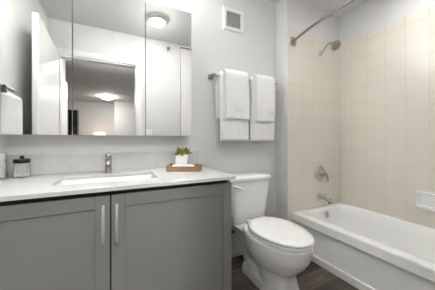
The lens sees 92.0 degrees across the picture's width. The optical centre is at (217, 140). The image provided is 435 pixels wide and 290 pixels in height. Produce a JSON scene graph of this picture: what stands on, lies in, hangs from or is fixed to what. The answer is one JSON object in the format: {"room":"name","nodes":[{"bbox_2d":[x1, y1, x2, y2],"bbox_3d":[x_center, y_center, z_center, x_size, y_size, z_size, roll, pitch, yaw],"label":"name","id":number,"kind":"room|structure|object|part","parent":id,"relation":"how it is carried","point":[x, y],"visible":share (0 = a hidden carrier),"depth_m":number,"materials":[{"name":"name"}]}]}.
{"room":"bathroom","nodes":[
{"label":"bathroom","id":0,"kind":"room"},
{"bbox_2d":[0,0,275,242],"bbox_3d":[-0.423,-0.163,1.688,2.268,2.445,0.100,0,0,-26],"label":"wall","id":1,"kind":"structure","parent":0,"point":[215,49],"depth_m":1.81,"materials":[{"name":"white paint"}]},
{"bbox_2d":[1,0,191,135],"bbox_3d":[-0.705,-0.497,1.416,1.070,0.933,0.134,0,0,-26],"label":"upper cabinet","id":2,"kind":"object","parent":1,"relation":"attached to","point":[69,67],"visible":1,"depth_m":1.31,"materials":[{"name":"silver metal"}]},
{"bbox_2d":[1,0,71,134],"bbox_3d":[-1.014,-0.497,1.190,0.314,0.931,0.004,0,0,-26],"label":"mirror glass","id":3,"kind":"object","parent":2,"relation":"attached to","point":[36,35],"depth_m":1.18,"materials":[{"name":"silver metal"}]},
{"bbox_3d":[-1.018,-0.497,1.199,0.316,0.933,0.016,0,0,-26],"label":"mirror door","id":4,"kind":"part","parent":2,"relation":"part of","materials":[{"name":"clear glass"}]},
{"bbox_2d":[73,0,144,135],"bbox_3d":[-0.684,-0.497,1.354,0.413,0.931,0.004,0,0,-26],"label":"mirror glass","id":5,"kind":"object","parent":2,"relation":"attached to","point":[109,35],"depth_m":1.35,"materials":[{"name":"silver metal"}]},
{"bbox_3d":[-0.351,-0.497,1.531,0.332,0.933,0.016,0,0,-26],"label":"mirror door","id":6,"kind":"part","parent":2,"relation":"part of","materials":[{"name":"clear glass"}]},
{"bbox_2d":[146,1,191,135],"bbox_3d":[-0.346,-0.497,1.522,0.331,0.931,0.004,0,0,-26],"label":"mirror glass","id":7,"kind":"object","parent":2,"relation":"attached to","point":[168,29],"depth_m":1.52,"materials":[{"name":"silver metal"}]},
{"bbox_2d":[5,151,198,176],"bbox_3d":[-0.739,0.149,1.463,1.298,0.122,0.020,0,0,-26],"label":"backsplash","id":8,"kind":"structure","parent":1,"relation":"attached to","point":[43,164],"depth_m":1.40,"materials":[{"name":"white stone"}]},
{"bbox_2d":[223,6,242,33],"bbox_3d":[0.145,-1.091,1.908,0.216,0.204,0.014,0,0,-26],"label":"air vent","id":9,"kind":"object","parent":1,"relation":"in","point":[232,18],"visible":1,"depth_m":1.91,"materials":[{"name":"white paint"}]},
{"bbox_2d":[231,241,242,257],"bbox_3d":[0.229,0.995,1.950,0.828,0.130,0.014,0,0,-26],"label":"baseboard","id":10,"kind":"structure","parent":1,"relation":"attached to","point":[236,249],"depth_m":1.91,"materials":[{"name":"white paint"}]},
{"bbox_2d":[208,73,276,85],"bbox_3d":[0.252,-0.545,1.921,0.708,0.048,0.086,0,0,-26],"label":"towel bar","id":11,"kind":"object","parent":1,"relation":"attached to","point":[210,76],"visible":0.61,"depth_m":1.78,"materials":[{"name":"grey metal"}]},
{"bbox_2d":[215,71,248,140],"bbox_3d":[0.128,-0.289,1.825,0.307,0.588,0.085,0,0,-26],"label":"bath towel","id":12,"kind":"object","parent":11,"relation":"hanging from","point":[230,129],"visible":0.48,"depth_m":1.77,"materials":[{"name":"white fabric"}]},
{"bbox_2d":[222,69,249,119],"bbox_3d":[0.152,-0.395,1.835,0.233,0.428,0.138,0,0,-26],"label":"hand towel","id":13,"kind":"object","parent":12,"relation":"on","point":[237,82],"visible":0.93,"depth_m":1.78,"materials":[{"name":"white fabric"}]},
{"bbox_2d":[249,76,274,140],"bbox_3d":[0.412,-0.289,1.966,0.274,0.588,0.083,0,0,-26],"label":"bath towel","id":14,"kind":"object","parent":11,"relation":"hanging from","point":[259,130],"visible":0.34,"depth_m":1.90,"materials":[{"name":"white fabric"}]},
{"bbox_2d":[252,74,274,121],"bbox_3d":[0.422,-0.390,1.970,0.220,0.438,0.139,0,0,-26],"label":"hand towel","id":15,"kind":"object","parent":14,"relation":"on","point":[265,85],"visible":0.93,"depth_m":1.91,"materials":[{"name":"white fabric"}]},
{"bbox_2d":[231,255,358,289],"bbox_3d":[0.925,1.100,-1.857,4.800,0.080,7.650,0,0,-26],"label":"floor","id":16,"kind":"structure","parent":0,"point":[314,277],"depth_m":1.59,"materials":[{"name":"brown wood"}]},
{"bbox_2d":[0,180,230,289],"bbox_3d":[-0.610,0.645,1.203,1.292,0.829,0.594,0,0,-26],"label":"vanity cabinet","id":17,"kind":"object","parent":16,"relation":"on","point":[171,237],"visible":0.98,"depth_m":0.99,"materials":[{"name":"grey paint"}]},
{"bbox_3d":[-0.788,0.605,0.834,0.642,0.701,0.020,0,0,-26],"label":"door","id":18,"kind":"part","parent":17,"relation":"part of","materials":[{"name":"grey paint"}]},
{"bbox_3d":[-0.512,0.376,0.941,0.013,0.175,0.037,0,0,-26],"label":"handle","id":19,"kind":"part","parent":17,"relation":"part of","materials":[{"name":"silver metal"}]},
{"bbox_3d":[-0.463,0.376,0.965,0.013,0.175,0.037,0,0,-26],"label":"handle","id":20,"kind":"part","parent":17,"relation":"part of","materials":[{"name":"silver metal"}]},
{"bbox_2d":[0,151,235,201],"bbox_3d":[-0.608,0.159,1.214,1.310,0.142,0.583,0,0,-26],"label":"countertop","id":21,"kind":"structure","parent":17,"relation":"on","point":[46,171],"depth_m":1.25,"materials":[{"name":"white stone"}]},
{"bbox_2d":[0,154,5,176],"bbox_3d":[-1.178,0.135,1.117,0.072,0.123,0.072,0,0,-26],"label":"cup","id":22,"kind":"object","parent":21,"relation":"on","point":[2,156],"visible":1,"depth_m":1.12,"materials":[{"name":"white"}]},
{"bbox_2d":[13,156,30,162],"bbox_3d":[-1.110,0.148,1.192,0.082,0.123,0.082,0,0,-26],"label":"lid","id":23,"kind":"object","parent":21,"relation":"on","point":[21,160],"visible":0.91,"depth_m":1.17,"materials":[{"name":"black metal"}]},
{"bbox_2d":[56,175,154,185],"bbox_3d":[-0.608,0.298,1.190,0.514,0.134,0.287,0,0,-26],"label":"sink","id":24,"kind":"object","parent":21,"relation":"in","point":[93,180],"visible":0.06,"depth_m":1.29,"materials":[{"name":"white ceramic"}]},
{"bbox_2d":[102,152,112,172],"bbox_3d":[-0.704,0.145,1.347,0.061,0.129,0.172,0,0,-26],"label":"sink faucet","id":25,"kind":"object","parent":21,"relation":"on","point":[108,161],"visible":1,"depth_m":1.35,"materials":[{"name":"silver metal"}]},
{"bbox_3d":[-0.718,0.096,1.389,0.052,0.030,0.076,0,0,0],"label":"lever handle","id":26,"kind":"part","parent":25,"relation":"part of","materials":[{"name":"silver metal"}]},
{"bbox_3d":[-0.687,0.137,1.321,0.032,0.035,0.112,0,0,-26],"label":"spout","id":27,"kind":"part","parent":25,"relation":"part of","materials":[{"name":"silver metal"}]},
{"bbox_2d":[166,163,201,171],"bbox_3d":[-0.228,0.189,1.471,0.227,0.042,0.144,0,0,1],"label":"wooden tray","id":28,"kind":"object","parent":21,"relation":"on","point":[197,167],"visible":1,"depth_m":1.40,"materials":[{"name":"brown wood"}]},
{"bbox_2d":[174,147,191,163],"bbox_3d":[-0.250,0.122,1.497,0.135,0.153,0.127,0,0,-26],"label":"potted succulent","id":29,"kind":"object","parent":28,"relation":"on","point":[182,155],"visible":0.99,"depth_m":1.45,"materials":[{"name":"white ceramic"}]},
{"bbox_2d":[175,154,188,163],"bbox_3d":[-0.249,0.148,1.490,0.086,0.100,0.086,0,0,1],"label":"pot","id":30,"kind":"object","parent":29,"relation":"attached to","point":[179,158],"depth_m":1.45,"materials":[{"name":"white ceramic"}]},
{"bbox_2d":[172,164,193,165],"bbox_3d":[-0.232,0.180,1.427,0.148,0.036,0.038,0,0,1],"label":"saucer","id":31,"kind":"object","parent":28,"relation":"in","point":[174,164],"visible":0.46,"depth_m":1.42,"materials":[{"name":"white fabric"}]},
{"bbox_3d":[-0.208,0.605,1.123,0.642,0.701,0.020,0,0,-26],"label":"door","id":32,"kind":"part","parent":17,"relation":"part of","materials":[{"name":"grey paint"}]},
{"bbox_2d":[230,172,314,289],"bbox_3d":[0.372,0.678,1.593,0.456,0.764,0.769,0,0,-26],"label":"toilet","id":33,"kind":"object","parent":16,"relation":"on","point":[275,250],"visible":0.99,"depth_m":1.47,"materials":[{"name":"white ceramic"}]},
{"bbox_3d":[0.246,0.519,1.844,0.428,0.350,0.190,0,0,-26],"label":"tank","id":34,"kind":"part","parent":33,"relation":"part of","materials":[{"name":"white ceramic"}]},
{"bbox_3d":[0.248,0.320,1.842,0.454,0.048,0.212,0,0,-26],"label":"tank lid","id":35,"kind":"part","parent":33,"relation":"part of","materials":[{"name":"white ceramic"}]},
{"bbox_3d":[0.385,0.861,1.566,0.373,0.398,0.697,0,0,-26],"label":"bowl","id":36,"kind":"part","parent":33,"relation":"part of","materials":[{"name":"white ceramic"}]},
{"bbox_3d":[0.433,0.653,1.469,0.362,0.020,0.490,0,0,-26],"label":"seat","id":37,"kind":"part","parent":33,"relation":"part of","materials":[{"name":"white plastic"}]},
{"bbox_3d":[0.433,0.628,1.470,0.362,0.025,0.493,0,0,-26],"label":"seat lid","id":38,"kind":"part","parent":33,"relation":"part of","materials":[{"name":"white plastic"}]},
{"bbox_2d":[292,202,434,289],"bbox_3d":[1.358,0.873,1.543,0.734,0.373,1.427,0,0,-26],"label":"bathtub","id":39,"kind":"object","parent":16,"relation":"on","point":[366,249],"visible":0.94,"depth_m":1.64,"materials":[{"name":"white ceramic"}]},
{"bbox_2d":[276,0,339,219],"bbox_3d":[1.007,-0.163,2.316,0.893,2.445,0.252,0,0,-26],"label":"wall","id":40,"kind":"structure","parent":0,"point":[297,15],"depth_m":2.08,"materials":[{"name":"white paint"}]},
{"bbox_2d":[287,36,339,222],"bbox_3d":[1.016,0.032,2.175,0.783,2.057,0.008,0,0,-26],"label":"tiled wall","id":41,"kind":"structure","parent":40,"relation":"attached to","point":[313,80],"depth_m":2.14,"materials":[{"name":"beige tile"}]},
{"bbox_2d":[315,166,328,181],"bbox_3d":[1.085,0.346,2.165,0.156,0.163,0.072,0,0,-26],"label":"shower valve","id":42,"kind":"object","parent":41,"relation":"attached to","point":[320,173],"visible":1,"depth_m":2.16,"materials":[{"name":"silver metal"}]},
{"bbox_2d":[317,193,331,203],"bbox_3d":[1.094,0.587,2.133,0.068,0.082,0.137,0,0,-26],"label":"tub spout","id":43,"kind":"object","parent":41,"relation":"attached to","point":[319,195],"visible":1,"depth_m":2.12,"materials":[{"name":"silver metal"}]},
{"bbox_2d":[318,40,340,56],"bbox_3d":[1.126,-0.930,2.109,0.104,0.103,0.215,0,0,-26],"label":"shower fixture","id":44,"kind":"object","parent":41,"relation":"attached to","point":[335,45],"visible":1,"depth_m":2.05,"materials":[{"name":"silver metal"}]},
{"bbox_3d":[1.160,-0.918,2.041,0.080,0.060,0.054,0,0,-26],"label":"nozzle plate","id":45,"kind":"part","parent":44,"relation":"part of","materials":[{"name":"grey metal"}]},
{"bbox_2d":[287,28,339,50],"bbox_3d":[1.016,-1.034,2.175,0.781,0.072,0.008,0,0,-26],"label":"trim","id":46,"kind":"structure","parent":40,"relation":"attached to","point":[290,32],"depth_m":2.13,"materials":[{"name":"beige tile"}]},
{"bbox_2d":[266,0,369,16],"bbox_3d":[0.925,-1.425,-1.857,4.800,0.080,7.650,0,0,-26],"label":"ceiling","id":47,"kind":"structure","parent":0,"point":[326,5],"depth_m":2.14,"materials":[{"name":"white paint"}]},
{"bbox_2d":[340,0,434,43],"bbox_3d":[1.763,-0.163,1.687,0.102,2.445,1.548,0,0,-26],"label":"wall","id":48,"kind":"structure","parent":0,"point":[372,15],"depth_m":2.04,"materials":[{"name":"white paint"}]},
{"bbox_2d":[340,14,434,227],"bbox_3d":[1.689,0.032,1.712,0.008,2.057,1.438,0,0,-26],"label":"tiled wall","id":49,"kind":"structure","parent":48,"relation":"attached to","point":[387,80],"depth_m":1.91,"materials":[{"name":"beige tile"}]},
{"bbox_2d":[415,190,434,211],"bbox_3d":[1.684,0.487,1.633,0.070,0.144,0.224,0,0,-26],"label":"soap dish","id":50,"kind":"object","parent":49,"relation":"attached to","point":[425,200],"visible":1,"depth_m":1.68,"materials":[{"name":"white ceramic"}]},
{"bbox_2d":[340,5,434,50],"bbox_3d":[1.691,-1.034,1.708,0.008,0.072,1.428,0,0,-26],"label":"trim","id":51,"kind":"structure","parent":48,"relation":"attached to","point":[430,10],"depth_m":1.91,"materials":[{"name":"beige tile"}]},
{"bbox_3d":[0.678,-0.162,0.343,3.039,2.445,0.110,0,0,-26],"label":"wall","id":52,"kind":"structure","parent":0,"visible":0},
{"bbox_2d":[290,0,353,45],"bbox_3d":[1.008,-0.952,1.368,0.147,0.080,1.430,0,0,-26],"label":"shower curtain rod","id":53,"kind":"object","parent":52,"relation":"attached to","point":[293,40],"visible":1,"depth_m":1.68,"materials":[{"name":"grey metal"}]}
]}

